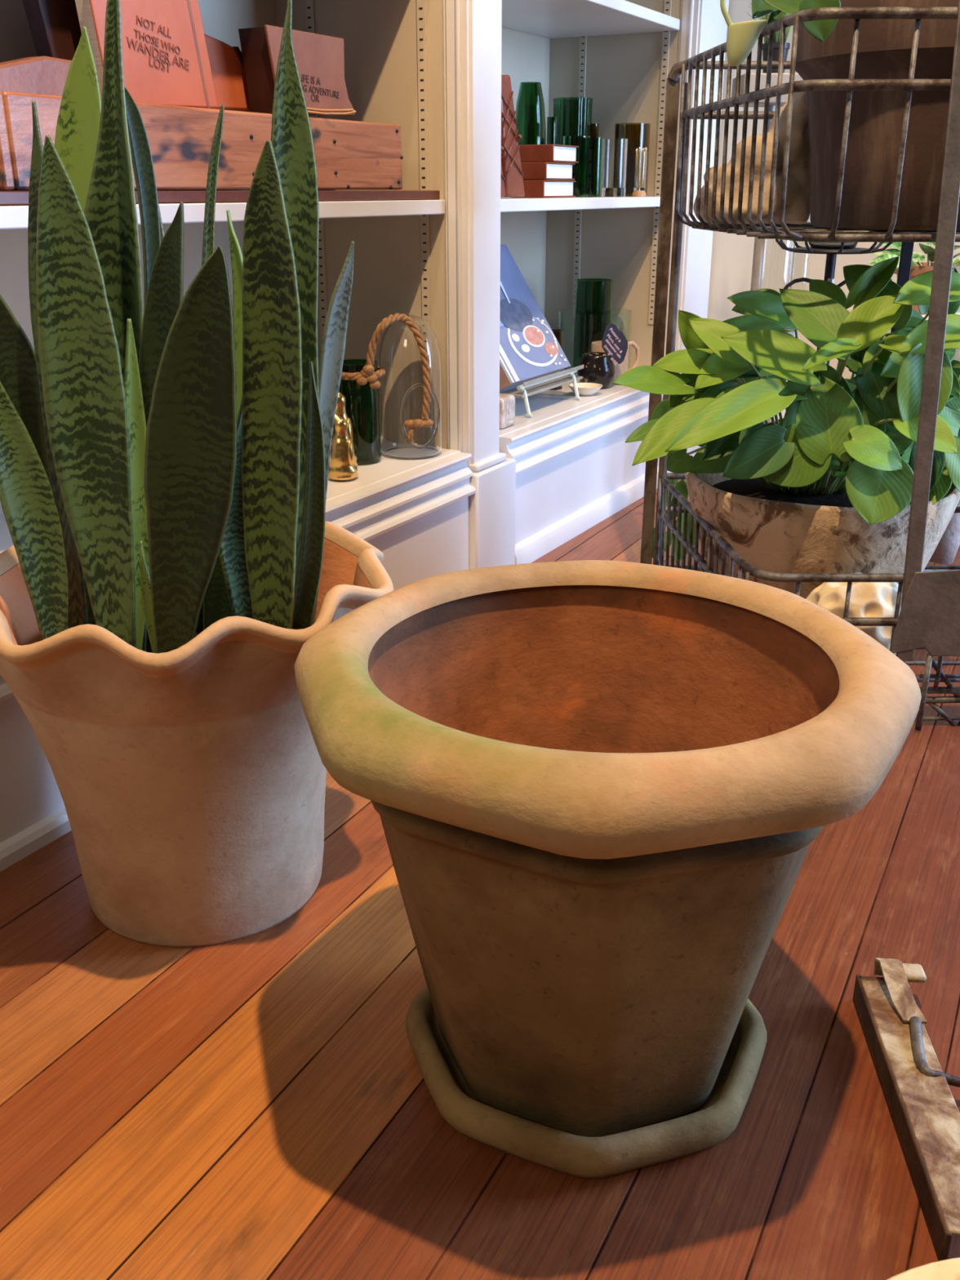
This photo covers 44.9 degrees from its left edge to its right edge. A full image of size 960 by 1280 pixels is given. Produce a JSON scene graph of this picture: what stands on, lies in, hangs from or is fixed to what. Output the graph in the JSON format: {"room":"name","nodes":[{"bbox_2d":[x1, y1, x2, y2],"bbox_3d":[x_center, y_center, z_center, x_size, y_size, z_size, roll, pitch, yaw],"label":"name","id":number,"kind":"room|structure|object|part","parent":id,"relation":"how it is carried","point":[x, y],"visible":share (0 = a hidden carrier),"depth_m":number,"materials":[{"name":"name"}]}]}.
{"room":"plant shop","nodes":[
{"label":"plant shop","id":0,"kind":"room"},
{"bbox_2d":[0,479,959,1279],"bbox_3d":[0.700,-0.078,1.901,5.800,0.030,4.800,0,21,0],"label":"floor","id":1,"kind":"structure","parent":0,"point":[260,1106],"depth_m":0.81,"materials":[{"name":"brown wood"}]},
{"bbox_2d":[0,520,393,947],"bbox_3d":[-0.253,0.078,1.025,0.365,0.312,0.364,0,21,0],"label":"planter","id":2,"kind":"object","parent":1,"relation":"on","point":[190,778],"visible":0.75,"depth_m":0.92,"materials":[{"name":"ceramic"}]},
{"bbox_2d":[0,0,354,653],"bbox_3d":[-0.250,-0.127,0.932,0.267,0.725,0.238,15,26,33],"label":"snake plant","id":3,"kind":"object","parent":2,"relation":"in","point":[164,467],"visible":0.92,"depth_m":0.88,"materials":[{"name":"green plant"}]},
{"bbox_3d":[-0.253,0.077,1.025,0.332,0.289,0.331,0,21,0],"label":"pot interior","id":4,"kind":"part","parent":2,"relation":"part of","materials":[{"name":"orange ceramic"}]},
{"bbox_2d":[0,0,728,871],"bbox_3d":[-0.246,-0.935,1.440,0.362,1.900,2.581,11,24,27],"label":"bookcase","id":5,"kind":"object","parent":1,"relation":"on","point":[493,495],"visible":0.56,"depth_m":1.76,"materials":[{"name":"beige paint"}]},
{"bbox_3d":[-0.365,0.147,1.249,0.011,0.021,1.467,11,24,27],"label":"shoe moulding","id":6,"kind":"part","parent":5,"relation":"part of","materials":[{"name":"white paint"}]},
{"bbox_2d":[0,190,439,204],"bbox_3d":[-0.340,-0.538,1.404,0.217,0.012,0.789,11,24,27],"label":"wooden board","id":7,"kind":"object","parent":5,"relation":"on","point":[6,197],"visible":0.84,"depth_m":1.32,"materials":[{"name":"brown wood"}]},
{"bbox_2d":[0,91,403,190],"bbox_3d":[-0.356,-0.569,1.354,0.207,0.082,0.672,11,24,27],"label":"box","id":8,"kind":"object","parent":7,"relation":"on","point":[349,154],"visible":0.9,"depth_m":1.26,"materials":[{"name":"brown wood"}]},
{"bbox_2d":[0,0,37,62],"bbox_3d":[-0.499,-0.627,1.200,0.020,0.134,0.164,11,24,27],"label":"book","id":9,"kind":"object","parent":8,"relation":"on","point":[16,42],"visible":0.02,"depth_m":1.21,"materials":[{"name":"paper"}]},
{"bbox_2d":[0,56,71,96],"bbox_3d":[-0.451,-0.546,1.124,0.028,0.040,0.183,11,24,27],"label":"leather folder","id":10,"kind":"object","parent":8,"relation":"on","point":[42,75],"visible":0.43,"depth_m":1.13,"materials":[{"name":"leather"}]},
{"bbox_2d":[22,0,81,60],"bbox_3d":[-0.427,-0.627,1.204,0.028,0.131,0.108,11,24,27],"label":"book","id":11,"kind":"object","parent":8,"relation":"on","point":[54,24],"visible":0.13,"depth_m":1.18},
{"bbox_2d":[75,0,217,107],"bbox_3d":[-0.348,-0.652,1.250,0.031,0.146,0.215,11,24,27],"label":"leather journal","id":12,"kind":"object","parent":8,"relation":"on","point":[166,61],"visible":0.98,"depth_m":1.24,"materials":[{"name":"leather"}]},
{"bbox_2d":[204,34,251,111],"bbox_3d":[-0.292,-0.713,1.473,0.044,0.084,0.240,11,24,27],"label":"strapped journal","id":13,"kind":"object","parent":8,"relation":"on","point":[226,61],"visible":0.32,"depth_m":1.41,"materials":[{"name":"orange leather"}]},
{"bbox_2d":[238,24,355,115],"bbox_3d":[-0.215,-0.733,1.502,0.056,0.104,0.249,11,24,27],"label":"leather journal","id":14,"kind":"object","parent":8,"relation":"on","point":[319,58],"visible":0.77,"depth_m":1.44,"materials":[{"name":"brown"}]},
{"bbox_3d":[-0.199,-0.681,1.493,0.003,0.010,0.138,11,24,27],"label":"leather cord","id":15,"kind":"part","parent":14,"relation":"part of","materials":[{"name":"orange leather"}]},
{"bbox_3d":[-0.531,-0.415,1.133,0.285,0.019,1.476,11,24,27],"label":"shelf","id":16,"kind":"part","parent":5,"relation":"part of","materials":[{"name":"white paint"}]},
{"bbox_3d":[-0.374,0.051,1.216,0.032,0.224,1.467,11,24,27],"label":"moulding","id":17,"kind":"part","parent":5,"relation":"part of","materials":[{"name":"white paint"}]},
{"bbox_3d":[-0.399,-0.964,1.516,1.257,1.900,2.265,0,21,0],"label":"panel","id":18,"kind":"part","parent":5,"relation":"part of","materials":[{"name":"beige paint"}]},
{"bbox_2d":[328,413,358,480],"bbox_3d":[-0.190,-0.266,1.589,0.042,0.096,0.035,0,21,0],"label":"figurine","id":19,"kind":"object","parent":5,"relation":"on","point":[342,467],"visible":0.84,"depth_m":1.58,"materials":[{"name":"gold metal"}]},
{"bbox_2d":[332,391,358,466],"bbox_3d":[-0.200,-0.303,1.645,0.048,0.122,0.040,0,21,0],"label":"figurine","id":20,"kind":"object","parent":5,"relation":"on","point":[340,410],"visible":0.25,"depth_m":1.63,"materials":[{"name":"gold metal"}]},
{"bbox_3d":[-0.154,-1.013,1.641,0.283,1.900,0.093,11,24,27],"label":"panel","id":21,"kind":"part","parent":5,"relation":"part of","materials":[{"name":"beige paint"}]},
{"bbox_2d":[338,359,385,465],"bbox_3d":[-0.179,-0.333,1.690,0.085,0.145,0.086,0,21,0],"label":"glass jar","id":22,"kind":"object","parent":5,"relation":"on","point":[360,385],"visible":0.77,"depth_m":1.66,"materials":[{"name":"green glass"}]},
{"bbox_2d":[365,313,442,459],"bbox_3d":[-0.107,-0.374,1.704,0.094,0.212,0.141,4,22,9],"label":"glass cloche","id":23,"kind":"object","parent":5,"relation":"on","point":[410,390],"visible":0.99,"depth_m":1.69,"materials":[{"name":"clear glass"}]},
{"bbox_2d":[500,146,505,197],"bbox_3d":[0.004,-0.761,1.800,0.057,0.139,0.080,11,24,27],"label":"tied journal","id":24,"kind":"object","parent":5,"relation":"on","point":[502,178],"visible":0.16,"depth_m":1.83,"materials":[{"name":"red leather"}]},
{"bbox_3d":[0.024,-0.758,1.784,0.008,0.096,0.071,11,24,26],"label":"leather cord","id":25,"kind":"part","parent":24,"relation":"part of","materials":[{"name":"brown leather"}]},
{"bbox_2d":[499,393,515,428],"bbox_3d":[0.035,-0.386,1.956,0.034,0.051,0.049,11,24,27],"label":"stone block","id":26,"kind":"object","parent":5,"relation":"on","point":[507,402],"visible":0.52,"depth_m":1.94,"materials":[{"name":"beige stone"}]},
{"bbox_2d":[501,75,524,197],"bbox_3d":[0.030,-0.808,1.866,0.067,0.179,0.095,11,24,27],"label":"tied journal","id":27,"kind":"object","parent":5,"relation":"on","point":[513,174],"visible":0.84,"depth_m":1.85,"materials":[{"name":"red leather"}]},
{"bbox_3d":[0.053,-0.805,1.846,0.008,0.124,0.082,11,24,26],"label":"leather cord","id":28,"kind":"part","parent":27,"relation":"part of","materials":[{"name":"brown leather"}]},
{"bbox_2d":[515,81,546,146],"bbox_3d":[0.092,-0.928,2.158,0.060,0.195,0.060,0,21,0],"label":"glass vase","id":29,"kind":"object","parent":5,"relation":"on","point":[530,115],"visible":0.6,"depth_m":2.12,"materials":[{"name":"green glass"}]},
{"bbox_2d":[499,364,583,417],"bbox_3d":[0.097,-0.465,2.147,0.115,0.064,0.254,11,24,27],"label":"book stand","id":30,"kind":"object","parent":5,"relation":"on","point":[545,383],"visible":0.84,"depth_m":2.10,"materials":[{"name":"grey metal"}]},
{"bbox_3d":[0.081,-0.418,2.036,0.026,0.054,0.008,10,24,25],"label":"leg","id":31,"kind":"part","parent":30,"relation":"part of","materials":[{"name":"grey metal"}]},
{"bbox_2d":[499,244,570,392],"bbox_3d":[0.039,-0.594,2.128,0.173,0.238,0.250,11,24,27],"label":"cookbook","id":32,"kind":"object","parent":30,"relation":"on","point":[530,350],"visible":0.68,"depth_m":2.14,"materials":[{"name":"paper"}]},
{"bbox_2d":[500,280,510,302],"bbox_3d":[0.046,-0.639,2.132,0.026,0.037,0.010,14,25,32],"label":"print","id":33,"kind":"object","parent":32,"relation":"on","point":[504,290],"depth_m":2.13,"materials":[{"name":"white"}]},
{"bbox_2d":[511,333,519,341],"bbox_3d":[0.065,-0.547,2.098,0.009,0.013,0.025,10,23,25],"label":"print","id":34,"kind":"object","parent":32,"relation":"attached to","point":[515,337],"depth_m":2.10,"materials":[{"name":"white"}]},
{"bbox_2d":[499,297,533,331],"bbox_3d":[0.065,-0.597,2.130,0.070,0.057,0.114,0,21,0],"label":"print","id":35,"kind":"object","parent":32,"relation":"on","point":[516,314],"depth_m":2.13,"materials":[{"name":"paper"}]},
{"bbox_2d":[521,344,529,351],"bbox_3d":[0.083,-0.531,2.111,0.009,0.013,0.030,10,24,25],"label":"print","id":36,"kind":"object","parent":32,"relation":"attached to","point":[525,348],"depth_m":2.11,"materials":[{"name":"white"}]},
{"bbox_3d":[0.100,-0.556,2.149,0.053,0.081,0.163,12,24,29],"label":"plate","id":37,"kind":"part","parent":32,"relation":"part of","materials":[{"name":"paper"}]},
{"bbox_3d":[0.099,-0.554,2.147,0.099,0.088,0.158,0,21,0],"label":"plate","id":38,"kind":"part","parent":32,"relation":"part of","materials":[{"name":"blue paper"}]},
{"bbox_2d":[524,326,543,345],"bbox_3d":[0.101,-0.565,2.155,0.038,0.032,0.061,0,21,0],"label":"print","id":39,"kind":"object","parent":32,"relation":"attached to","point":[534,335],"depth_m":2.15},
{"bbox_2d":[523,325,545,346],"bbox_3d":[0.100,-0.564,2.154,0.044,0.037,0.070,0,21,0],"label":"print","id":40,"kind":"object","parent":32,"relation":"attached to","point":[533,335],"depth_m":2.15,"materials":[{"name":"red paper"}]},
{"bbox_2d":[544,342,557,355],"bbox_3d":[0.135,-0.549,2.188,0.027,0.022,0.044,0,21,0],"label":"print","id":41,"kind":"object","parent":32,"relation":"attached to","point":[550,348],"depth_m":2.19},
{"bbox_3d":[0.125,-0.478,2.125,0.008,0.008,0.238,11,24,27],"label":"rail","id":42,"kind":"part","parent":30,"relation":"part of","materials":[{"name":"grey metal"}]},
{"bbox_3d":[0.181,-0.483,2.204,0.026,0.054,0.008,10,24,25],"label":"leg","id":43,"kind":"part","parent":30,"relation":"part of","materials":[{"name":"grey metal"}]},
{"bbox_2d":[523,180,575,197],"bbox_3d":[0.111,-0.791,2.036,0.066,0.028,0.131,11,24,27],"label":"notebook","id":44,"kind":"object","parent":5,"relation":"on","point":[532,188],"visible":0.82,"depth_m":1.99,"materials":[{"name":"paper"}]},
{"bbox_2d":[520,161,574,180],"bbox_3d":[0.112,-0.818,2.026,0.066,0.028,0.117,11,24,27],"label":"notebook","id":45,"kind":"object","parent":44,"relation":"on","point":[545,171],"visible":0.71,"depth_m":1.98,"materials":[{"name":"paper"}]},
{"bbox_2d":[519,144,578,163],"bbox_3d":[0.121,-0.851,2.032,0.066,0.028,0.105,11,24,27],"label":"notebook","id":46,"kind":"object","parent":45,"relation":"on","point":[528,153],"visible":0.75,"depth_m":2.00,"materials":[{"name":"paper"}]},
{"bbox_2d":[546,116,556,144],"bbox_3d":[0.130,-0.880,2.116,0.017,0.135,0.017,0,21,0],"label":"glass bottle","id":47,"kind":"object","parent":5,"relation":"on","point":[551,121],"visible":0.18,"depth_m":2.09,"materials":[{"name":"green glass"}]},
{"bbox_2d":[549,328,563,390],"bbox_3d":[0.146,-0.561,2.321,0.038,0.114,0.038,0,21,0],"label":"tumbler","id":48,"kind":"object","parent":5,"relation":"on","point":[558,333],"visible":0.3,"depth_m":2.29,"materials":[{"name":"clear glass"}]},
{"bbox_2d":[553,97,592,145],"bbox_3d":[0.191,-1.023,2.412,0.081,0.186,0.079,0,21,0],"label":"glass vase","id":49,"kind":"object","parent":5,"relation":"on","point":[573,114],"visible":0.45,"depth_m":2.36,"materials":[{"name":"green glass"}]},
{"bbox_2d":[563,135,590,196],"bbox_3d":[0.180,-0.888,2.177,0.050,0.105,0.050,0,21,0],"label":"tumbler","id":50,"kind":"object","parent":5,"relation":"on","point":[575,140],"visible":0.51,"depth_m":2.15,"materials":[{"name":"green glass"}]},
{"bbox_3d":[0.072,-0.811,2.154,0.285,0.019,0.834,11,24,27],"label":"shelf","id":51,"kind":"part","parent":5,"relation":"part of","materials":[{"name":"white paint"}]},
{"bbox_3d":[0.236,-0.350,2.249,0.032,0.224,0.796,11,24,27],"label":"moulding","id":52,"kind":"part","parent":5,"relation":"part of","materials":[{"name":"white paint"}]},
{"bbox_2d":[568,382,602,395],"bbox_3d":[0.205,-0.488,2.266,0.067,0.018,0.067,0,21,0],"label":"dish","id":53,"kind":"object","parent":5,"relation":"on","point":[584,388],"visible":0.91,"depth_m":2.25,"materials":[{"name":"beige ceramic"}]},
{"bbox_3d":[0.072,-1.118,2.035,0.285,0.019,0.834,11,24,27],"label":"shelf","id":54,"kind":"part","parent":5,"relation":"part of","materials":[{"name":"white paint"}]},
{"bbox_2d":[581,137,603,196],"bbox_3d":[0.209,-0.877,2.155,0.037,0.102,0.037,0,21,0],"label":"tumbler","id":55,"kind":"object","parent":5,"relation":"on","point":[593,147],"visible":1,"depth_m":2.14,"materials":[{"name":"green glass"}]},
{"bbox_3d":[0.247,-0.261,2.277,0.016,0.038,0.796,11,24,27],"label":"shoe moulding","id":56,"kind":"part","parent":5,"relation":"part of","materials":[{"name":"white paint"}]},
{"bbox_2d":[558,307,631,376],"bbox_3d":[0.248,-0.647,2.519,0.157,0.131,0.157,0,21,0],"label":"glass cylinder","id":57,"kind":"object","parent":5,"relation":"on","point":[580,331],"visible":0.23,"depth_m":2.45,"materials":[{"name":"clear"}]},
{"bbox_2d":[574,278,613,314],"bbox_3d":[0.242,-0.678,2.495,0.079,0.185,0.079,0,21,0],"label":"tumbler","id":58,"kind":"object","parent":57,"relation":"in","point":[593,295],"visible":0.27,"depth_m":2.44,"materials":[{"name":"green glass"}]},
{"bbox_2d":[591,123,599,137],"bbox_3d":[0.235,-1.004,2.428,0.024,0.140,0.024,0,21,0],"label":"glass tumbler","id":59,"kind":"object","parent":5,"relation":"on","point":[594,126],"visible":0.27,"depth_m":2.40,"materials":[{"name":"brown"}]},
{"bbox_2d":[577,351,615,388],"bbox_3d":[0.235,-0.544,2.344,0.078,0.066,0.078,0,21,0],"label":"pot","id":60,"kind":"object","parent":5,"relation":"on","point":[597,368],"visible":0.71,"depth_m":2.31,"materials":[{"name":"black ceramic"}]},
{"bbox_2d":[601,322,627,364],"bbox_3d":[0.269,-0.585,2.316,0.052,0.093,0.007,0,21,0],"label":"sign","id":61,"kind":"object","parent":60,"relation":"in","point":[614,342],"visible":1,"depth_m":2.31,"materials":[{"name":"brown wood"}]},
{"bbox_3d":[0.313,-1.320,2.431,0.283,1.900,0.171,11,24,27],"label":"panel","id":62,"kind":"part","parent":5,"relation":"part of","materials":[{"name":"beige paint"}]},
{"bbox_2d":[601,138,627,196],"bbox_3d":[0.259,-0.912,2.243,0.049,0.103,0.049,0,21,0],"label":"clear tumbler","id":63,"kind":"object","parent":5,"relation":"on","point":[615,150],"visible":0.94,"depth_m":2.22,"materials":[{"name":"clear glass"}]},
{"bbox_2d":[591,340,639,383],"bbox_3d":[0.285,-0.581,2.422,0.107,0.079,0.078,0,21,0],"label":"mug","id":64,"kind":"object","parent":5,"relation":"on","point":[596,346],"visible":0.28,"depth_m":2.40,"materials":[{"name":"beige ceramic"}]},
{"bbox_3d":[0.320,-0.595,2.445,0.041,0.071,0.010,-11,24,-26],"label":"handle","id":65,"kind":"part","parent":64,"relation":"part of","materials":[{"name":"beige ceramic"}]},
{"bbox_2d":[614,123,650,196],"bbox_3d":[0.310,-0.983,2.377,0.072,0.137,0.072,0,21,0],"label":"tumbler","id":66,"kind":"object","parent":5,"relation":"on","point":[637,135],"visible":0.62,"depth_m":2.34,"materials":[{"name":"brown glass"}]},
{"bbox_2d":[631,146,647,196],"bbox_3d":[0.319,-0.931,2.308,0.029,0.091,0.029,0,21,0],"label":"bottle","id":67,"kind":"object","parent":5,"relation":"on","point":[640,161],"visible":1,"depth_m":2.30,"materials":[{"name":"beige glass"}]},
{"bbox_2d":[404,982,766,1178],"bbox_3d":[0.078,0.291,0.864,0.254,0.032,0.255,10,23,23],"label":"saucer","id":68,"kind":"object","parent":1,"relation":"on","point":[577,1156],"visible":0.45,"depth_m":0.77,"materials":[{"name":"beige ceramic"}]},
{"bbox_2d":[293,560,921,1137],"bbox_3d":[0.078,0.146,0.808,0.386,0.315,0.385,-6,22,-14],"label":"planter","id":69,"kind":"object","parent":68,"relation":"on","point":[601,791],"visible":0.99,"depth_m":0.71,"materials":[{"name":"ceramic"}]},
{"bbox_2d":[731,72,803,290],"bbox_3d":[0.486,-0.581,2.081,0.108,0.777,0.100,0,21,0],"label":"stand","id":70,"kind":"object","parent":1,"relation":"on","point":[758,249],"visible":0.1,"depth_m":1.95,"materials":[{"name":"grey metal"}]},
{"bbox_2d":[747,3,791,72],"bbox_3d":[0.492,-1.018,1.914,0.111,0.157,0.108,0,21,0],"label":"potted grass","id":71,"kind":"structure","parent":70,"relation":"on","point":[776,34],"depth_m":1.91,"materials":[{"name":"green plant"}]},
{"bbox_2d":[762,42,790,72],"bbox_3d":[0.490,-0.966,1.931,0.046,0.047,0.046,0,21,0],"label":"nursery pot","id":72,"kind":"object","parent":71,"relation":"on","point":[775,45],"depth_m":1.91,"materials":[{"name":"black plastic"}]},
{"bbox_2d":[640,0,959,730],"bbox_3d":[0.533,-0.354,1.472,0.560,0.806,0.520,0,21,0],"label":"wire rack","id":73,"kind":"object","parent":1,"relation":"on","point":[928,619],"visible":0.73,"depth_m":1.32,"materials":[{"name":"metal"}]},
{"bbox_3d":[0.271,-0.429,1.710,0.035,0.762,0.019,14,25,32],"label":"post","id":74,"kind":"part","parent":73,"relation":"part of","materials":[{"name":"metal"}]},
{"bbox_2d":[692,91,810,224],"bbox_3d":[0.362,-0.629,1.507,0.158,0.165,0.152,0,21,0],"label":"driftwood","id":75,"kind":"object","parent":73,"relation":"in","point":[797,210],"visible":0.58,"depth_m":1.47,"materials":[{"name":"beige wood"}]},
{"bbox_3d":[0.540,-0.161,1.547,0.530,0.010,0.510,0,21,0],"label":"rail","id":76,"kind":"part","parent":73,"relation":"part of","materials":[{"name":"metal"}]},
{"bbox_2d":[613,256,959,599],"bbox_3d":[0.403,-0.255,1.550,0.505,0.486,0.534,0,21,0],"label":"pothos plant","id":77,"kind":"object","parent":73,"relation":"in","point":[824,486],"visible":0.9,"depth_m":1.38,"materials":[{"name":"green plant"}]},
{"bbox_3d":[0.540,-0.112,1.566,0.530,0.010,0.510,0,21,0],"label":"rail","id":78,"kind":"part","parent":73,"relation":"part of","materials":[{"name":"metal"}]},
{"bbox_3d":[0.540,-0.027,1.599,0.505,0.008,0.484,0,21,0],"label":"rail","id":79,"kind":"part","parent":73,"relation":"part of","materials":[{"name":"metal"}]},
{"bbox_3d":[0.540,-0.632,1.364,0.531,0.010,0.510,0,21,0],"label":"rail","id":80,"kind":"part","parent":73,"relation":"part of","materials":[{"name":"metal"}]},
{"bbox_3d":[0.540,-0.689,1.341,0.531,0.010,0.510,0,21,0],"label":"rail","id":81,"kind":"part","parent":73,"relation":"part of","materials":[{"name":"metal"}]},
{"bbox_2d":[684,471,959,599],"bbox_3d":[0.451,-0.127,1.572,0.349,0.199,0.353,0,21,0],"label":"bowl","id":82,"kind":"object","parent":73,"relation":"in","point":[815,527],"depth_m":1.43,"materials":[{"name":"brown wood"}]},
{"bbox_3d":[0.540,-0.499,1.415,0.485,0.008,0.464,0,21,0],"label":"rail","id":83,"kind":"part","parent":73,"relation":"part of","materials":[{"name":"metal"}]},
{"bbox_2d":[805,572,902,655],"bbox_3d":[0.458,-0.022,1.413,0.136,0.123,0.093,0,21,0],"label":"stone","id":84,"kind":"object","parent":73,"relation":"in","point":[867,599],"visible":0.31,"depth_m":1.37,"materials":[{"name":"beige stone"}]},
{"bbox_2d":[795,0,959,231],"bbox_3d":[0.535,-0.606,1.358,0.347,0.232,0.347,0,21,0],"label":"clay pot","id":85,"kind":"object","parent":73,"relation":"in","point":[884,46],"visible":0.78,"depth_m":1.27,"materials":[{"name":"ceramic"}]},
{"bbox_2d":[720,0,840,66],"bbox_3d":[0.323,-0.645,1.205,0.116,0.097,0.144,10,23,23],"label":"philodendron","id":86,"kind":"object","parent":85,"relation":"in","point":[742,37],"visible":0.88,"depth_m":1.17,"materials":[{"name":"green plant"}]},
{"bbox_3d":[0.612,-0.428,1.714,0.017,0.757,0.004,0,21,0],"label":"post","id":87,"kind":"part","parent":73,"relation":"part of","materials":[{"name":"black metal"}]},
{"bbox_3d":[0.520,0.061,1.358,0.007,0.096,0.007,9,23,21],"label":"leg","id":88,"kind":"part","parent":73,"relation":"part of","materials":[{"name":"metal"}]},
{"bbox_3d":[0.526,-0.030,1.320,0.108,0.108,0.003,0,21,0],"label":"bracket plate","id":89,"kind":"part","parent":73,"relation":"part of","materials":[{"name":"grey metal"}]},
{"bbox_3d":[0.476,-0.306,1.214,0.048,0.708,0.004,0,21,0],"label":"post","id":90,"kind":"part","parent":73,"relation":"part of","materials":[{"name":"grey metal"}]},
{"bbox_2d":[775,239,892,351],"bbox_3d":[0.590,-0.466,2.114,0.274,0.537,0.275,0,21,0],"label":"iron stand","id":91,"kind":"object","parent":1,"relation":"on","point":[831,254],"visible":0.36,"depth_m":2.01,"materials":[{"name":"grey metal"}]},
{"bbox_2d":[808,221,857,248],"bbox_3d":[0.610,-0.716,1.996,0.116,0.080,0.116,0,21,0],"label":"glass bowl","id":92,"kind":"object","parent":91,"relation":"on","point":[815,245],"visible":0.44,"depth_m":1.98,"materials":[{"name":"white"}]},
{"bbox_2d":[775,239,892,254],"bbox_3d":[0.610,-0.691,2.006,0.202,0.039,0.202,0,21,0],"label":"tray","id":93,"kind":"object","parent":91,"relation":"on","point":[798,249],"depth_m":1.97,"materials":[{"name":"black metal"}]},
{"bbox_2d":[756,308,959,423],"bbox_3d":[0.829,-0.444,2.273,0.583,0.382,0.160,0,21,0],"label":"side table","id":94,"kind":"object","parent":1,"relation":"on","point":[783,412],"visible":0.02,"depth_m":2.20,"materials":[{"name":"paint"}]},
{"bbox_2d":[760,239,795,293],"bbox_3d":[0.556,-0.694,2.198,0.071,0.136,0.071,0,21,0],"label":"glass vase","id":95,"kind":"object","parent":94,"relation":"on","point":[778,262],"visible":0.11,"depth_m":2.16,"materials":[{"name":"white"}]},
{"bbox_3d":[0.567,-0.412,2.221,0.032,0.360,0.032,0,21,0],"label":"leg","id":96,"kind":"part","parent":94,"relation":"part of","materials":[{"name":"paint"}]},
{"bbox_2d":[791,240,811,290],"bbox_3d":[0.603,-0.697,2.197,0.041,0.142,0.041,0,21,0],"label":"glass vase","id":97,"kind":"object","parent":94,"relation":"on","point":[802,263],"visible":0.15,"depth_m":2.18,"materials":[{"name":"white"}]},
{"bbox_2d":[868,242,959,314],"bbox_3d":[0.855,-0.688,2.179,0.254,0.139,0.222,12,24,28],"label":"variegated plant","id":98,"kind":"object","parent":94,"relation":"on","point":[917,268],"visible":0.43,"depth_m":2.16,"materials":[{"name":"green plant"}]},
{"bbox_3d":[0.843,-0.663,2.188,0.132,0.086,0.132,0,21,0],"label":"flower pot","id":99,"kind":"part","parent":98,"relation":"part of","materials":[{"name":"ceramic"}]},
{"bbox_2d":[853,957,959,1261],"bbox_3d":[0.335,0.310,0.800,0.098,0.042,0.253,2,21,5],"label":"wooden tray","id":100,"kind":"object","parent":1,"relation":"on","point":[925,1113],"visible":0.99,"depth_m":0.80,"materials":[{"name":"wood"}]},
{"bbox_3d":[0.346,0.301,0.833,0.079,0.030,0.058,0,21,0],"label":"bent rod","id":101,"kind":"part","parent":100,"relation":"part of","materials":[{"name":"metal"}]},
{"bbox_2d":[886,1257,959,1279],"bbox_3d":[0.294,0.420,0.525,0.304,0.036,0.304,0,21,0],"label":"dish","id":102,"kind":"object","parent":1,"relation":"on","point":[949,1268],"visible":1,"depth_m":0.65,"materials":[{"name":"beige ceramic"}]},
{"bbox_2d":[706,0,959,378],"bbox_3d":[1.886,-1.393,1.654,3.748,2.600,0.116,11,24,27],"label":"wall","id":103,"kind":"structure","parent":0,"point":[732,254],"depth_m":2.54,"materials":[{"name":"paint"}]}
]}

